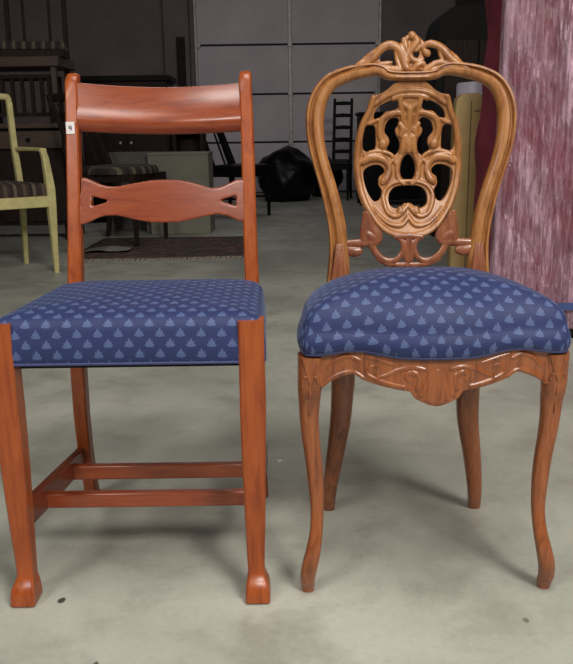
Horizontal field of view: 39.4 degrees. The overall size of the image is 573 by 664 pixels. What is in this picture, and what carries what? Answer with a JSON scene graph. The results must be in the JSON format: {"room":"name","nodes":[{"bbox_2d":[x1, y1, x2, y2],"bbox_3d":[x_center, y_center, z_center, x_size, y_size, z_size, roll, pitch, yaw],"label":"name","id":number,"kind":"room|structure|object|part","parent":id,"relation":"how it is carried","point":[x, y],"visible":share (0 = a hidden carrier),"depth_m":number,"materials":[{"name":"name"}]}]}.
{"room":"second-hand shop","nodes":[
{"label":"second-hand shop","id":0,"kind":"room"},
{"bbox_2d":[0,0,455,173],"bbox_3d":[-0.805,-3.966,10.604,12.500,4.200,0.200,-1,14,0],"label":"wall","id":1,"kind":"structure","parent":0,"point":[106,37],"depth_m":10.50,"materials":[{"name":"black paint"}]},
{"bbox_2d":[162,0,191,86],"bbox_3d":[-1.435,-3.917,10.438,0.328,4.200,0.140,-1,14,0],"label":"trim","id":2,"kind":"structure","parent":1,"relation":"attached to","point":[175,13],"depth_m":10.38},
{"bbox_2d":[176,37,186,86],"bbox_3d":[-1.362,-2.836,10.604,0.104,2.021,0.060,-1,14,0],"label":"trim","id":3,"kind":"structure","parent":1,"relation":"attached to","point":[180,41],"depth_m":10.41,"materials":[{"name":"brown wood"}]},
{"bbox_2d":[193,0,381,192],"bbox_3d":[0.024,-3.357,10.696,2.465,2.950,0.120,-1,14,0],"label":"door","id":4,"kind":"structure","parent":1,"relation":"in","point":[287,47],"depth_m":10.62,"materials":[{"name":"grey metal"}]},
{"bbox_3d":[-0.590,-4.108,10.528,1.235,0.605,0.040,-1,14,0],"label":"panel","id":5,"kind":"part","parent":4,"relation":"part of","materials":[{"name":"grey metal"}]},
{"bbox_3d":[-0.581,-3.498,10.680,1.235,0.605,0.040,-1,14,0],"label":"panel","id":6,"kind":"part","parent":4,"relation":"part of","materials":[{"name":"grey metal"}]},
{"bbox_3d":[-0.573,-2.888,10.831,1.235,0.605,0.040,-1,14,0],"label":"panel","id":7,"kind":"part","parent":4,"relation":"part of","materials":[{"name":"grey metal"}]},
{"bbox_3d":[-0.564,-2.252,10.989,1.235,0.657,0.040,-1,14,0],"label":"panel","id":8,"kind":"part","parent":4,"relation":"part of","materials":[{"name":"grey"}]},
{"bbox_3d":[0.668,-2.269,10.989,1.182,0.657,0.040,-1,14,0],"label":"panel","id":9,"kind":"part","parent":4,"relation":"part of","materials":[{"name":"grey metal"}]},
{"bbox_3d":[0.642,-4.125,10.528,1.182,0.605,0.040,-1,14,0],"label":"panel","id":10,"kind":"part","parent":4,"relation":"part of","materials":[{"name":"grey metal"}]},
{"bbox_3d":[0.651,-3.515,10.680,1.182,0.605,0.040,-1,14,0],"label":"panel","id":11,"kind":"part","parent":4,"relation":"part of","materials":[{"name":"grey metal"}]},
{"bbox_3d":[0.659,-2.905,10.831,1.182,0.605,0.040,-1,14,0],"label":"panel","id":12,"kind":"part","parent":4,"relation":"part of","materials":[{"name":"grey metal"}]},
{"bbox_2d":[0,191,572,663],"bbox_3d":[-0.751,-0.040,3.723,12.700,0.100,15.450,-1,14,0],"label":"floor","id":13,"kind":"structure","parent":0,"point":[407,573],"depth_m":1.70,"materials":[{"name":"concrete"}]},
{"bbox_2d":[0,93,59,272],"bbox_3d":[-1.816,-0.896,4.789,0.645,1.076,0.682,-11,17,-35],"label":"armchair","id":14,"kind":"object","parent":13,"relation":"on","point":[21,195],"visible":1,"depth_m":4.72,"materials":[{"name":"yellow paint"}]},
{"bbox_3d":[-2.006,-1.451,4.906,0.568,0.051,0.066,-11,17,-35],"label":"rail","id":15,"kind":"part","parent":14,"relation":"part of","materials":[{"name":"yellow paint"}]},
{"bbox_3d":[-1.721,-0.972,5.116,0.048,1.062,0.199,-8,16,-28],"label":"leg","id":16,"kind":"part","parent":14,"relation":"part of","materials":[{"name":"yellow paint"}]},
{"bbox_3d":[-1.760,-0.842,4.725,0.584,0.090,0.452,-11,17,-35],"label":"seat","id":17,"kind":"part","parent":14,"relation":"part of","materials":[{"name":"fabric"}]},
{"bbox_3d":[-1.625,-0.729,4.566,0.580,0.065,0.030,-11,17,-35],"label":"rail","id":18,"kind":"part","parent":14,"relation":"part of","materials":[{"name":"yellow paint"}]},
{"bbox_3d":[-1.571,-1.117,4.898,0.047,0.032,0.416,-12,18,-37],"label":"armrest","id":19,"kind":"part","parent":14,"relation":"part of","materials":[{"name":"yellow paint"}]},
{"bbox_3d":[-1.420,-0.718,4.789,0.053,0.720,0.144,-11,17,-35],"label":"leg","id":20,"kind":"part","parent":14,"relation":"part of","materials":[{"name":"yellow paint"}]},
{"bbox_2d":[0,122,84,239],"bbox_3d":[-2.516,-1.205,6.435,1.720,0.900,0.551,-1,14,0],"label":"sideboard","id":21,"kind":"object","parent":13,"relation":"on","point":[48,136],"visible":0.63,"depth_m":6.17,"materials":[{"name":"brown wood"}]},
{"bbox_3d":[-1.975,-1.473,6.134,0.510,0.130,0.030,-1,14,0],"label":"drawer","id":22,"kind":"part","parent":21,"relation":"part of","materials":[{"name":"brown wood"}]},
{"bbox_2d":[0,74,64,122],"bbox_3d":[-2.069,-1.829,6.308,0.540,0.360,0.300,-1,14,0],"label":"stool","id":23,"kind":"object","parent":21,"relation":"on","point":[39,77],"visible":0.77,"depth_m":6.17,"materials":[{"name":"brown wood"}]},
{"bbox_3d":[-2.320,-1.843,6.438,0.036,0.330,0.036,-1,14,0],"label":"leg","id":24,"kind":"part","parent":23,"relation":"part of","materials":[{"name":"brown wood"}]},
{"bbox_3d":[-2.071,-1.989,6.268,0.540,0.030,0.300,-1,14,0],"label":"seat","id":25,"kind":"part","parent":23,"relation":"part of","materials":[{"name":"brown wood"}]},
{"bbox_3d":[-1.819,-1.787,6.186,0.036,0.330,0.036,-1,14,0],"label":"leg","id":26,"kind":"part","parent":23,"relation":"part of","materials":[{"name":"brown wood"}]},
{"bbox_3d":[-1.820,-1.849,6.438,0.036,0.330,0.036,-1,14,0],"label":"leg","id":27,"kind":"part","parent":23,"relation":"part of","materials":[{"name":"brown wood"}]},
{"bbox_3d":[-1.970,-1.129,6.225,0.510,0.540,0.020,-1,14,0],"label":"door","id":28,"kind":"part","parent":21,"relation":"part of","materials":[{"name":"brown wood"}]},
{"bbox_2d":[0,56,74,122],"bbox_3d":[-2.242,-1.882,6.274,1.070,0.484,0.500,-1,14,0],"label":"side table","id":29,"kind":"object","parent":21,"relation":"on","point":[53,64],"visible":0.7,"depth_m":6.02,"materials":[{"name":"brown wood"}]},
{"bbox_2d":[0,0,69,59],"bbox_3d":[-1.961,-2.504,6.154,0.505,0.774,0.495,-3,14,-8],"label":"chair","id":30,"kind":"object","parent":29,"relation":"on","point":[8,47],"visible":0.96,"depth_m":6.03,"materials":[{"name":"brown wood"}]},
{"bbox_3d":[-2.205,-2.526,6.304,0.036,0.750,0.095,-3,14,-8],"label":"post","id":31,"kind":"part","parent":30,"relation":"part of","materials":[{"name":"brown wood"}]},
{"bbox_3d":[-1.950,-2.200,6.175,0.505,0.067,0.388,-3,14,-8],"label":"seat","id":32,"kind":"part","parent":30,"relation":"part of","materials":[{"name":"fabric"}]},
{"bbox_3d":[-1.952,-2.147,6.209,0.484,0.055,0.404,-3,14,-8],"label":"seat frame","id":33,"kind":"part","parent":30,"relation":"part of","materials":[{"name":"brown wood"}]},
{"bbox_3d":[-1.697,-2.113,6.057,0.040,0.055,0.040,-3,14,-8],"label":"leg","id":34,"kind":"part","parent":30,"relation":"part of","materials":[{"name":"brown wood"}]},
{"bbox_3d":[-1.770,-2.546,6.364,0.036,0.750,0.095,-3,14,-8],"label":"post","id":35,"kind":"part","parent":30,"relation":"part of","materials":[{"name":"brown wood"}]},
{"bbox_3d":[-1.756,-1.804,6.089,0.045,0.408,0.045,-1,14,0],"label":"leg","id":36,"kind":"part","parent":29,"relation":"part of","materials":[{"name":"brown wood"}]},
{"bbox_2d":[80,75,176,221],"bbox_3d":[-1.482,-1.742,7.652,0.857,1.326,0.557,-1,14,0],"label":"cabinet","id":37,"kind":"object","parent":13,"relation":"on","point":[114,142],"visible":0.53,"depth_m":7.39,"materials":[{"name":"brown wood"}]},
{"bbox_3d":[-1.681,-1.681,7.418,0.368,1.146,0.020,-1,14,0],"label":"door","id":38,"kind":"part","parent":37,"relation":"part of","materials":[{"name":"brown wood"}]},
{"bbox_3d":[-1.282,-1.687,7.418,0.368,1.146,0.020,-1,14,0],"label":"door","id":39,"kind":"part","parent":37,"relation":"part of","materials":[{"name":"brown wood"}]},
{"bbox_2d":[108,151,154,233],"bbox_3d":[-1.301,-1.192,6.809,0.339,0.661,0.400,-1,14,0],"label":"base cabinet","id":40,"kind":"object","parent":13,"relation":"on","point":[118,224],"visible":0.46,"depth_m":6.66,"materials":[{"name":"grey wood"}]},
{"bbox_2d":[0,71,270,607],"bbox_3d":[-0.262,-0.028,1.527,0.455,0.924,0.499,-1,14,0],"label":"chair","id":41,"kind":"object","parent":13,"relation":"on","point":[79,325],"visible":1,"depth_m":1.43,"materials":[{"name":"brown wood"}]},
{"bbox_3d":[-0.464,0.231,1.361,0.044,0.507,0.052,-1,14,0],"label":"leg","id":42,"kind":"part","parent":41,"relation":"part of","materials":[{"name":"brown wood"}]},
{"bbox_3d":[-0.438,-0.067,1.692,0.047,0.924,0.150,-1,14,0],"label":"post","id":43,"kind":"part","parent":41,"relation":"part of","materials":[{"name":"brown wood"}]},
{"bbox_3d":[-0.261,-0.035,1.468,0.452,0.093,0.362,-1,14,0],"label":"seat","id":44,"kind":"part","parent":41,"relation":"part of","materials":[{"name":"blue fabric"}]},
{"bbox_3d":[-0.259,-0.460,1.643,0.332,0.105,0.066,-1,14,0],"label":"rail","id":45,"kind":"part","parent":41,"relation":"part of","materials":[{"name":"brown wood"}]},
{"bbox_3d":[-0.251,-0.270,1.634,0.341,0.092,0.060,-1,14,0],"label":"rail","id":46,"kind":"part","parent":41,"relation":"part of","materials":[{"name":"brown wood"}]},
{"bbox_3d":[-0.069,-0.072,1.692,0.044,0.924,0.150,-1,14,0],"label":"post","id":47,"kind":"part","parent":41,"relation":"part of","materials":[{"name":"brown wood"}]},
{"bbox_3d":[-0.054,0.225,1.361,0.044,0.507,0.052,-1,14,0],"label":"leg","id":48,"kind":"part","parent":41,"relation":"part of","materials":[{"name":"brown wood"}]},
{"bbox_2d":[61,236,243,262],"bbox_3d":[-0.856,-0.605,5.775,1.223,0.014,1.194,-1,14,0],"label":"rug","id":49,"kind":"object","parent":13,"relation":"on","point":[149,248],"visible":0.88,"depth_m":5.68,"materials":[{"name":"brown carpet"}]},
{"bbox_2d":[45,93,167,245],"bbox_3d":[-1.335,-1.245,6.049,0.740,1.104,0.590,4,15,17],"label":"dining chair","id":50,"kind":"object","parent":49,"relation":"on","point":[110,173],"visible":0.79,"depth_m":5.84,"materials":[{"name":"brown wood"}]},
{"bbox_3d":[-1.631,-1.194,5.910,0.235,1.080,0.036,4,15,17],"label":"post","id":51,"kind":"part","parent":50,"relation":"part of","materials":[{"name":"brown wood"}]},
{"bbox_3d":[-1.669,-1.762,6.028,0.054,0.082,0.488,4,15,17],"label":"rail","id":52,"kind":"part","parent":50,"relation":"part of","materials":[{"name":"brown wood"}]},
{"bbox_3d":[-1.490,-1.302,6.335,0.235,1.080,0.036,4,15,17],"label":"post","id":53,"kind":"part","parent":50,"relation":"part of","materials":[{"name":"brown wood"}]},
{"bbox_3d":[-1.239,-1.229,6.021,0.538,0.067,0.590,4,15,17],"label":"seat","id":54,"kind":"part","parent":50,"relation":"part of","materials":[{"name":"fabric"}]},
{"bbox_3d":[-1.248,-1.172,6.038,0.484,0.055,0.504,4,15,17],"label":"seat frame","id":55,"kind":"part","parent":50,"relation":"part of","materials":[{"name":"brown wood"}]},
{"bbox_3d":[-1.099,-0.881,5.803,0.040,0.510,0.040,4,15,17],"label":"leg","id":56,"kind":"part","parent":50,"relation":"part of","materials":[{"name":"brown wood"}]},
{"bbox_3d":[-0.952,-0.993,6.246,0.040,0.510,0.040,4,15,17],"label":"leg","id":57,"kind":"part","parent":50,"relation":"part of","materials":[{"name":"brown wood"}]},
{"bbox_2d":[84,246,132,251],"bbox_3d":[-1.246,-0.590,5.608,0.311,0.030,0.163,-1,14,0],"label":"cloth","id":58,"kind":"object","parent":49,"relation":"on","point":[103,248],"visible":1,"depth_m":5.57,"materials":[{"name":"grey fabric"}]},
{"bbox_2d":[147,151,214,234],"bbox_3d":[-0.874,-1.175,6.722,0.499,0.659,0.428,-1,14,0],"label":"storage box","id":59,"kind":"object","parent":13,"relation":"on","point":[196,167],"visible":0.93,"depth_m":6.48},
{"bbox_3d":[-0.878,-1.485,6.645,0.499,0.020,0.428,-1,14,0],"label":"lid","id":60,"kind":"part","parent":59,"relation":"part of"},
{"bbox_2d":[173,133,206,151],"bbox_3d":[-0.905,-1.498,7.611,0.279,0.857,0.300,-1,14,0],"label":"bookcase","id":61,"kind":"object","parent":13,"relation":"on","point":[181,142],"visible":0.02,"depth_m":7.65,"materials":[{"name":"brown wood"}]},
{"bbox_2d":[206,133,270,214],"bbox_3d":[-0.585,-1.732,7.877,0.735,1.174,0.465,7,16,27],"label":"dining chair","id":62,"kind":"object","parent":13,"relation":"on","point":[232,169],"visible":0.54,"depth_m":7.91,"materials":[{"name":"black paint"}]},
{"bbox_3d":[-0.670,-1.785,8.143,0.320,1.150,0.061,7,16,27],"label":"post","id":63,"kind":"part","parent":62,"relation":"part of","materials":[{"name":"black paint"}]},
{"bbox_3d":[-0.465,-1.559,7.856,0.444,0.055,0.444,7,16,27],"label":"seat frame","id":64,"kind":"part","parent":62,"relation":"part of","materials":[{"name":"black paint"}]},
{"bbox_3d":[-0.448,-1.614,7.833,0.428,0.067,0.465,7,16,27],"label":"seat","id":65,"kind":"part","parent":62,"relation":"part of","materials":[{"name":"black"}]},
{"bbox_3d":[-0.178,-1.392,7.988,0.040,0.450,0.040,7,16,27],"label":"leg","id":66,"kind":"part","parent":62,"relation":"part of","materials":[{"name":"black paint"}]},
{"bbox_2d":[257,145,315,201],"bbox_3d":[-0.002,-1.930,9.719,0.715,0.654,0.823,-1,14,0],"label":"bag","id":67,"kind":"object","parent":13,"relation":"on","point":[292,170],"visible":0.88,"depth_m":9.44,"materials":[{"name":"black plastic"}]},
{"bbox_2d":[311,156,342,196],"bbox_3d":[0.476,-2.006,10.267,0.435,0.523,0.417,-10,17,-33],"label":"bag","id":68,"kind":"object","parent":13,"relation":"on","point":[316,192],"visible":0.23,"depth_m":10.18,"materials":[{"name":"black plastic"}]},
{"bbox_2d":[329,98,352,200],"bbox_3d":[0.659,-2.218,9.706,0.274,1.200,0.463,2,14,12],"label":"chair","id":69,"kind":"object","parent":13,"relation":"on","point":[336,164],"visible":0.91,"depth_m":9.78,"materials":[{"name":"black paint"}]},
{"bbox_3d":[0.589,-2.260,9.878,0.036,1.200,0.135,2,14,12],"label":"post","id":70,"kind":"part","parent":69,"relation":"part of","materials":[{"name":"black paint"}]},
{"bbox_3d":[0.647,-2.057,9.677,0.274,0.067,0.328,2,14,12],"label":"seat","id":71,"kind":"part","parent":69,"relation":"part of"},
{"bbox_3d":[0.652,-2.005,9.710,0.254,0.055,0.344,2,14,12],"label":"seat frame","id":72,"kind":"part","parent":69,"relation":"part of","materials":[{"name":"black paint"}]},
{"bbox_3d":[0.734,-1.785,9.579,0.040,0.420,0.040,2,14,12],"label":"leg","id":73,"kind":"part","parent":69,"relation":"part of","materials":[{"name":"black paint"}]},
{"bbox_3d":[0.794,-2.252,9.836,0.036,1.200,0.135,2,14,12],"label":"post","id":74,"kind":"part","parent":69,"relation":"part of","materials":[{"name":"black paint"}]},
{"bbox_2d":[355,112,421,205],"bbox_3d":[1.227,-1.966,9.057,0.865,1.010,0.520,-1,14,0],"label":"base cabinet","id":75,"kind":"object","parent":13,"relation":"on","point":[371,174],"visible":0.38,"depth_m":8.83,"materials":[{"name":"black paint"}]},
{"bbox_3d":[1.022,-1.918,8.811,0.393,0.880,0.020,-1,14,0],"label":"door","id":76,"kind":"part","parent":75,"relation":"part of","materials":[{"name":"black paint"}]},
{"bbox_3d":[1.434,-1.923,8.811,0.393,0.880,0.020,-1,14,0],"label":"door","id":77,"kind":"part","parent":75,"relation":"part of","materials":[{"name":"black paint"}]},
{"bbox_2d":[297,31,570,591],"bbox_3d":[0.245,-0.048,1.463,0.457,0.992,0.403,-1,14,0],"label":"chair","id":78,"kind":"object","parent":13,"relation":"on","point":[438,335],"visible":1,"depth_m":1.40,"materials":[{"name":"brown wood"}]},
{"bbox_3d":[0.044,0.251,1.390,0.046,0.444,0.059,-1,14,0],"label":"cabriole leg","id":79,"kind":"part","parent":78,"relation":"part of","materials":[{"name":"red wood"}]},
{"bbox_3d":[0.105,0.176,1.656,0.050,0.465,0.121,-4,14,-14],"label":"leg","id":80,"kind":"part","parent":78,"relation":"part of","materials":[{"name":"red wood"}]},
{"bbox_3d":[0.242,-0.308,1.559,0.407,0.418,0.079,-1,14,0],"label":"frame","id":81,"kind":"part","parent":78,"relation":"part of","materials":[{"name":"brown wood"}]},
{"bbox_3d":[0.245,-0.054,1.424,0.457,0.122,0.330,-1,14,0],"label":"seat","id":82,"kind":"part","parent":78,"relation":"part of","materials":[{"name":"blue fabric"}]},
{"bbox_3d":[0.382,0.173,1.656,0.052,0.466,0.131,7,16,29],"label":"leg","id":83,"kind":"part","parent":78,"relation":"part of","materials":[{"name":"red wood"}]},
{"bbox_3d":[0.452,0.245,1.390,0.046,0.444,0.059,-1,14,0],"label":"cabriole leg","id":84,"kind":"part","parent":78,"relation":"part of","materials":[{"name":"red wood"}]},
{"bbox_2d":[420,3,487,236],"bbox_3d":[1.417,-1.628,6.263,0.619,1.696,0.568,-1,14,0],"label":"wardrobe","id":85,"kind":"object","parent":13,"relation":"on","point":[462,29],"visible":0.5,"depth_m":5.88,"materials":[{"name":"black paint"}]},
{"bbox_3d":[1.291,-1.496,6.012,0.245,1.326,0.018,-1,14,0],"label":"door","id":86,"kind":"part","parent":85,"relation":"part of","materials":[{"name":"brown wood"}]},
{"bbox_3d":[1.556,-1.500,6.012,0.265,1.326,0.018,-1,14,0],"label":"door","id":87,"kind":"part","parent":85,"relation":"part of","materials":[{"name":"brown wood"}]},
{"bbox_2d":[446,93,481,267],"bbox_3d":[0.774,-0.536,3.454,0.136,0.951,0.082,-1,14,0],"label":"board","id":88,"kind":"object","parent":13,"relation":"on","point":[466,106],"visible":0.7,"depth_m":3.38,"materials":[{"name":"beige wood"}]},
{"bbox_2d":[456,81,481,96],"bbox_3d":[0.848,-0.630,3.700,0.157,1.013,0.157,-1,14,0],"label":"roll","id":89,"kind":"object","parent":88,"relation":"on","point":[471,86],"visible":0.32,"depth_m":3.52,"materials":[{"name":"white paper"}]},
{"bbox_2d":[474,0,572,337],"bbox_3d":[1.524,-0.886,3.093,1.532,1.785,0.340,-1,14,0],"label":"curtain","id":90,"kind":"object","parent":13,"relation":"on","point":[530,42],"visible":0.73,"depth_m":3.04,"materials":[{"name":"red fabric"}]},
{"bbox_3d":[1.562,-0.005,3.173,1.480,0.035,0.050,-1,14,0],"label":"board","id":91,"kind":"part","parent":90,"relation":"part of","materials":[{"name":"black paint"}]}
]}

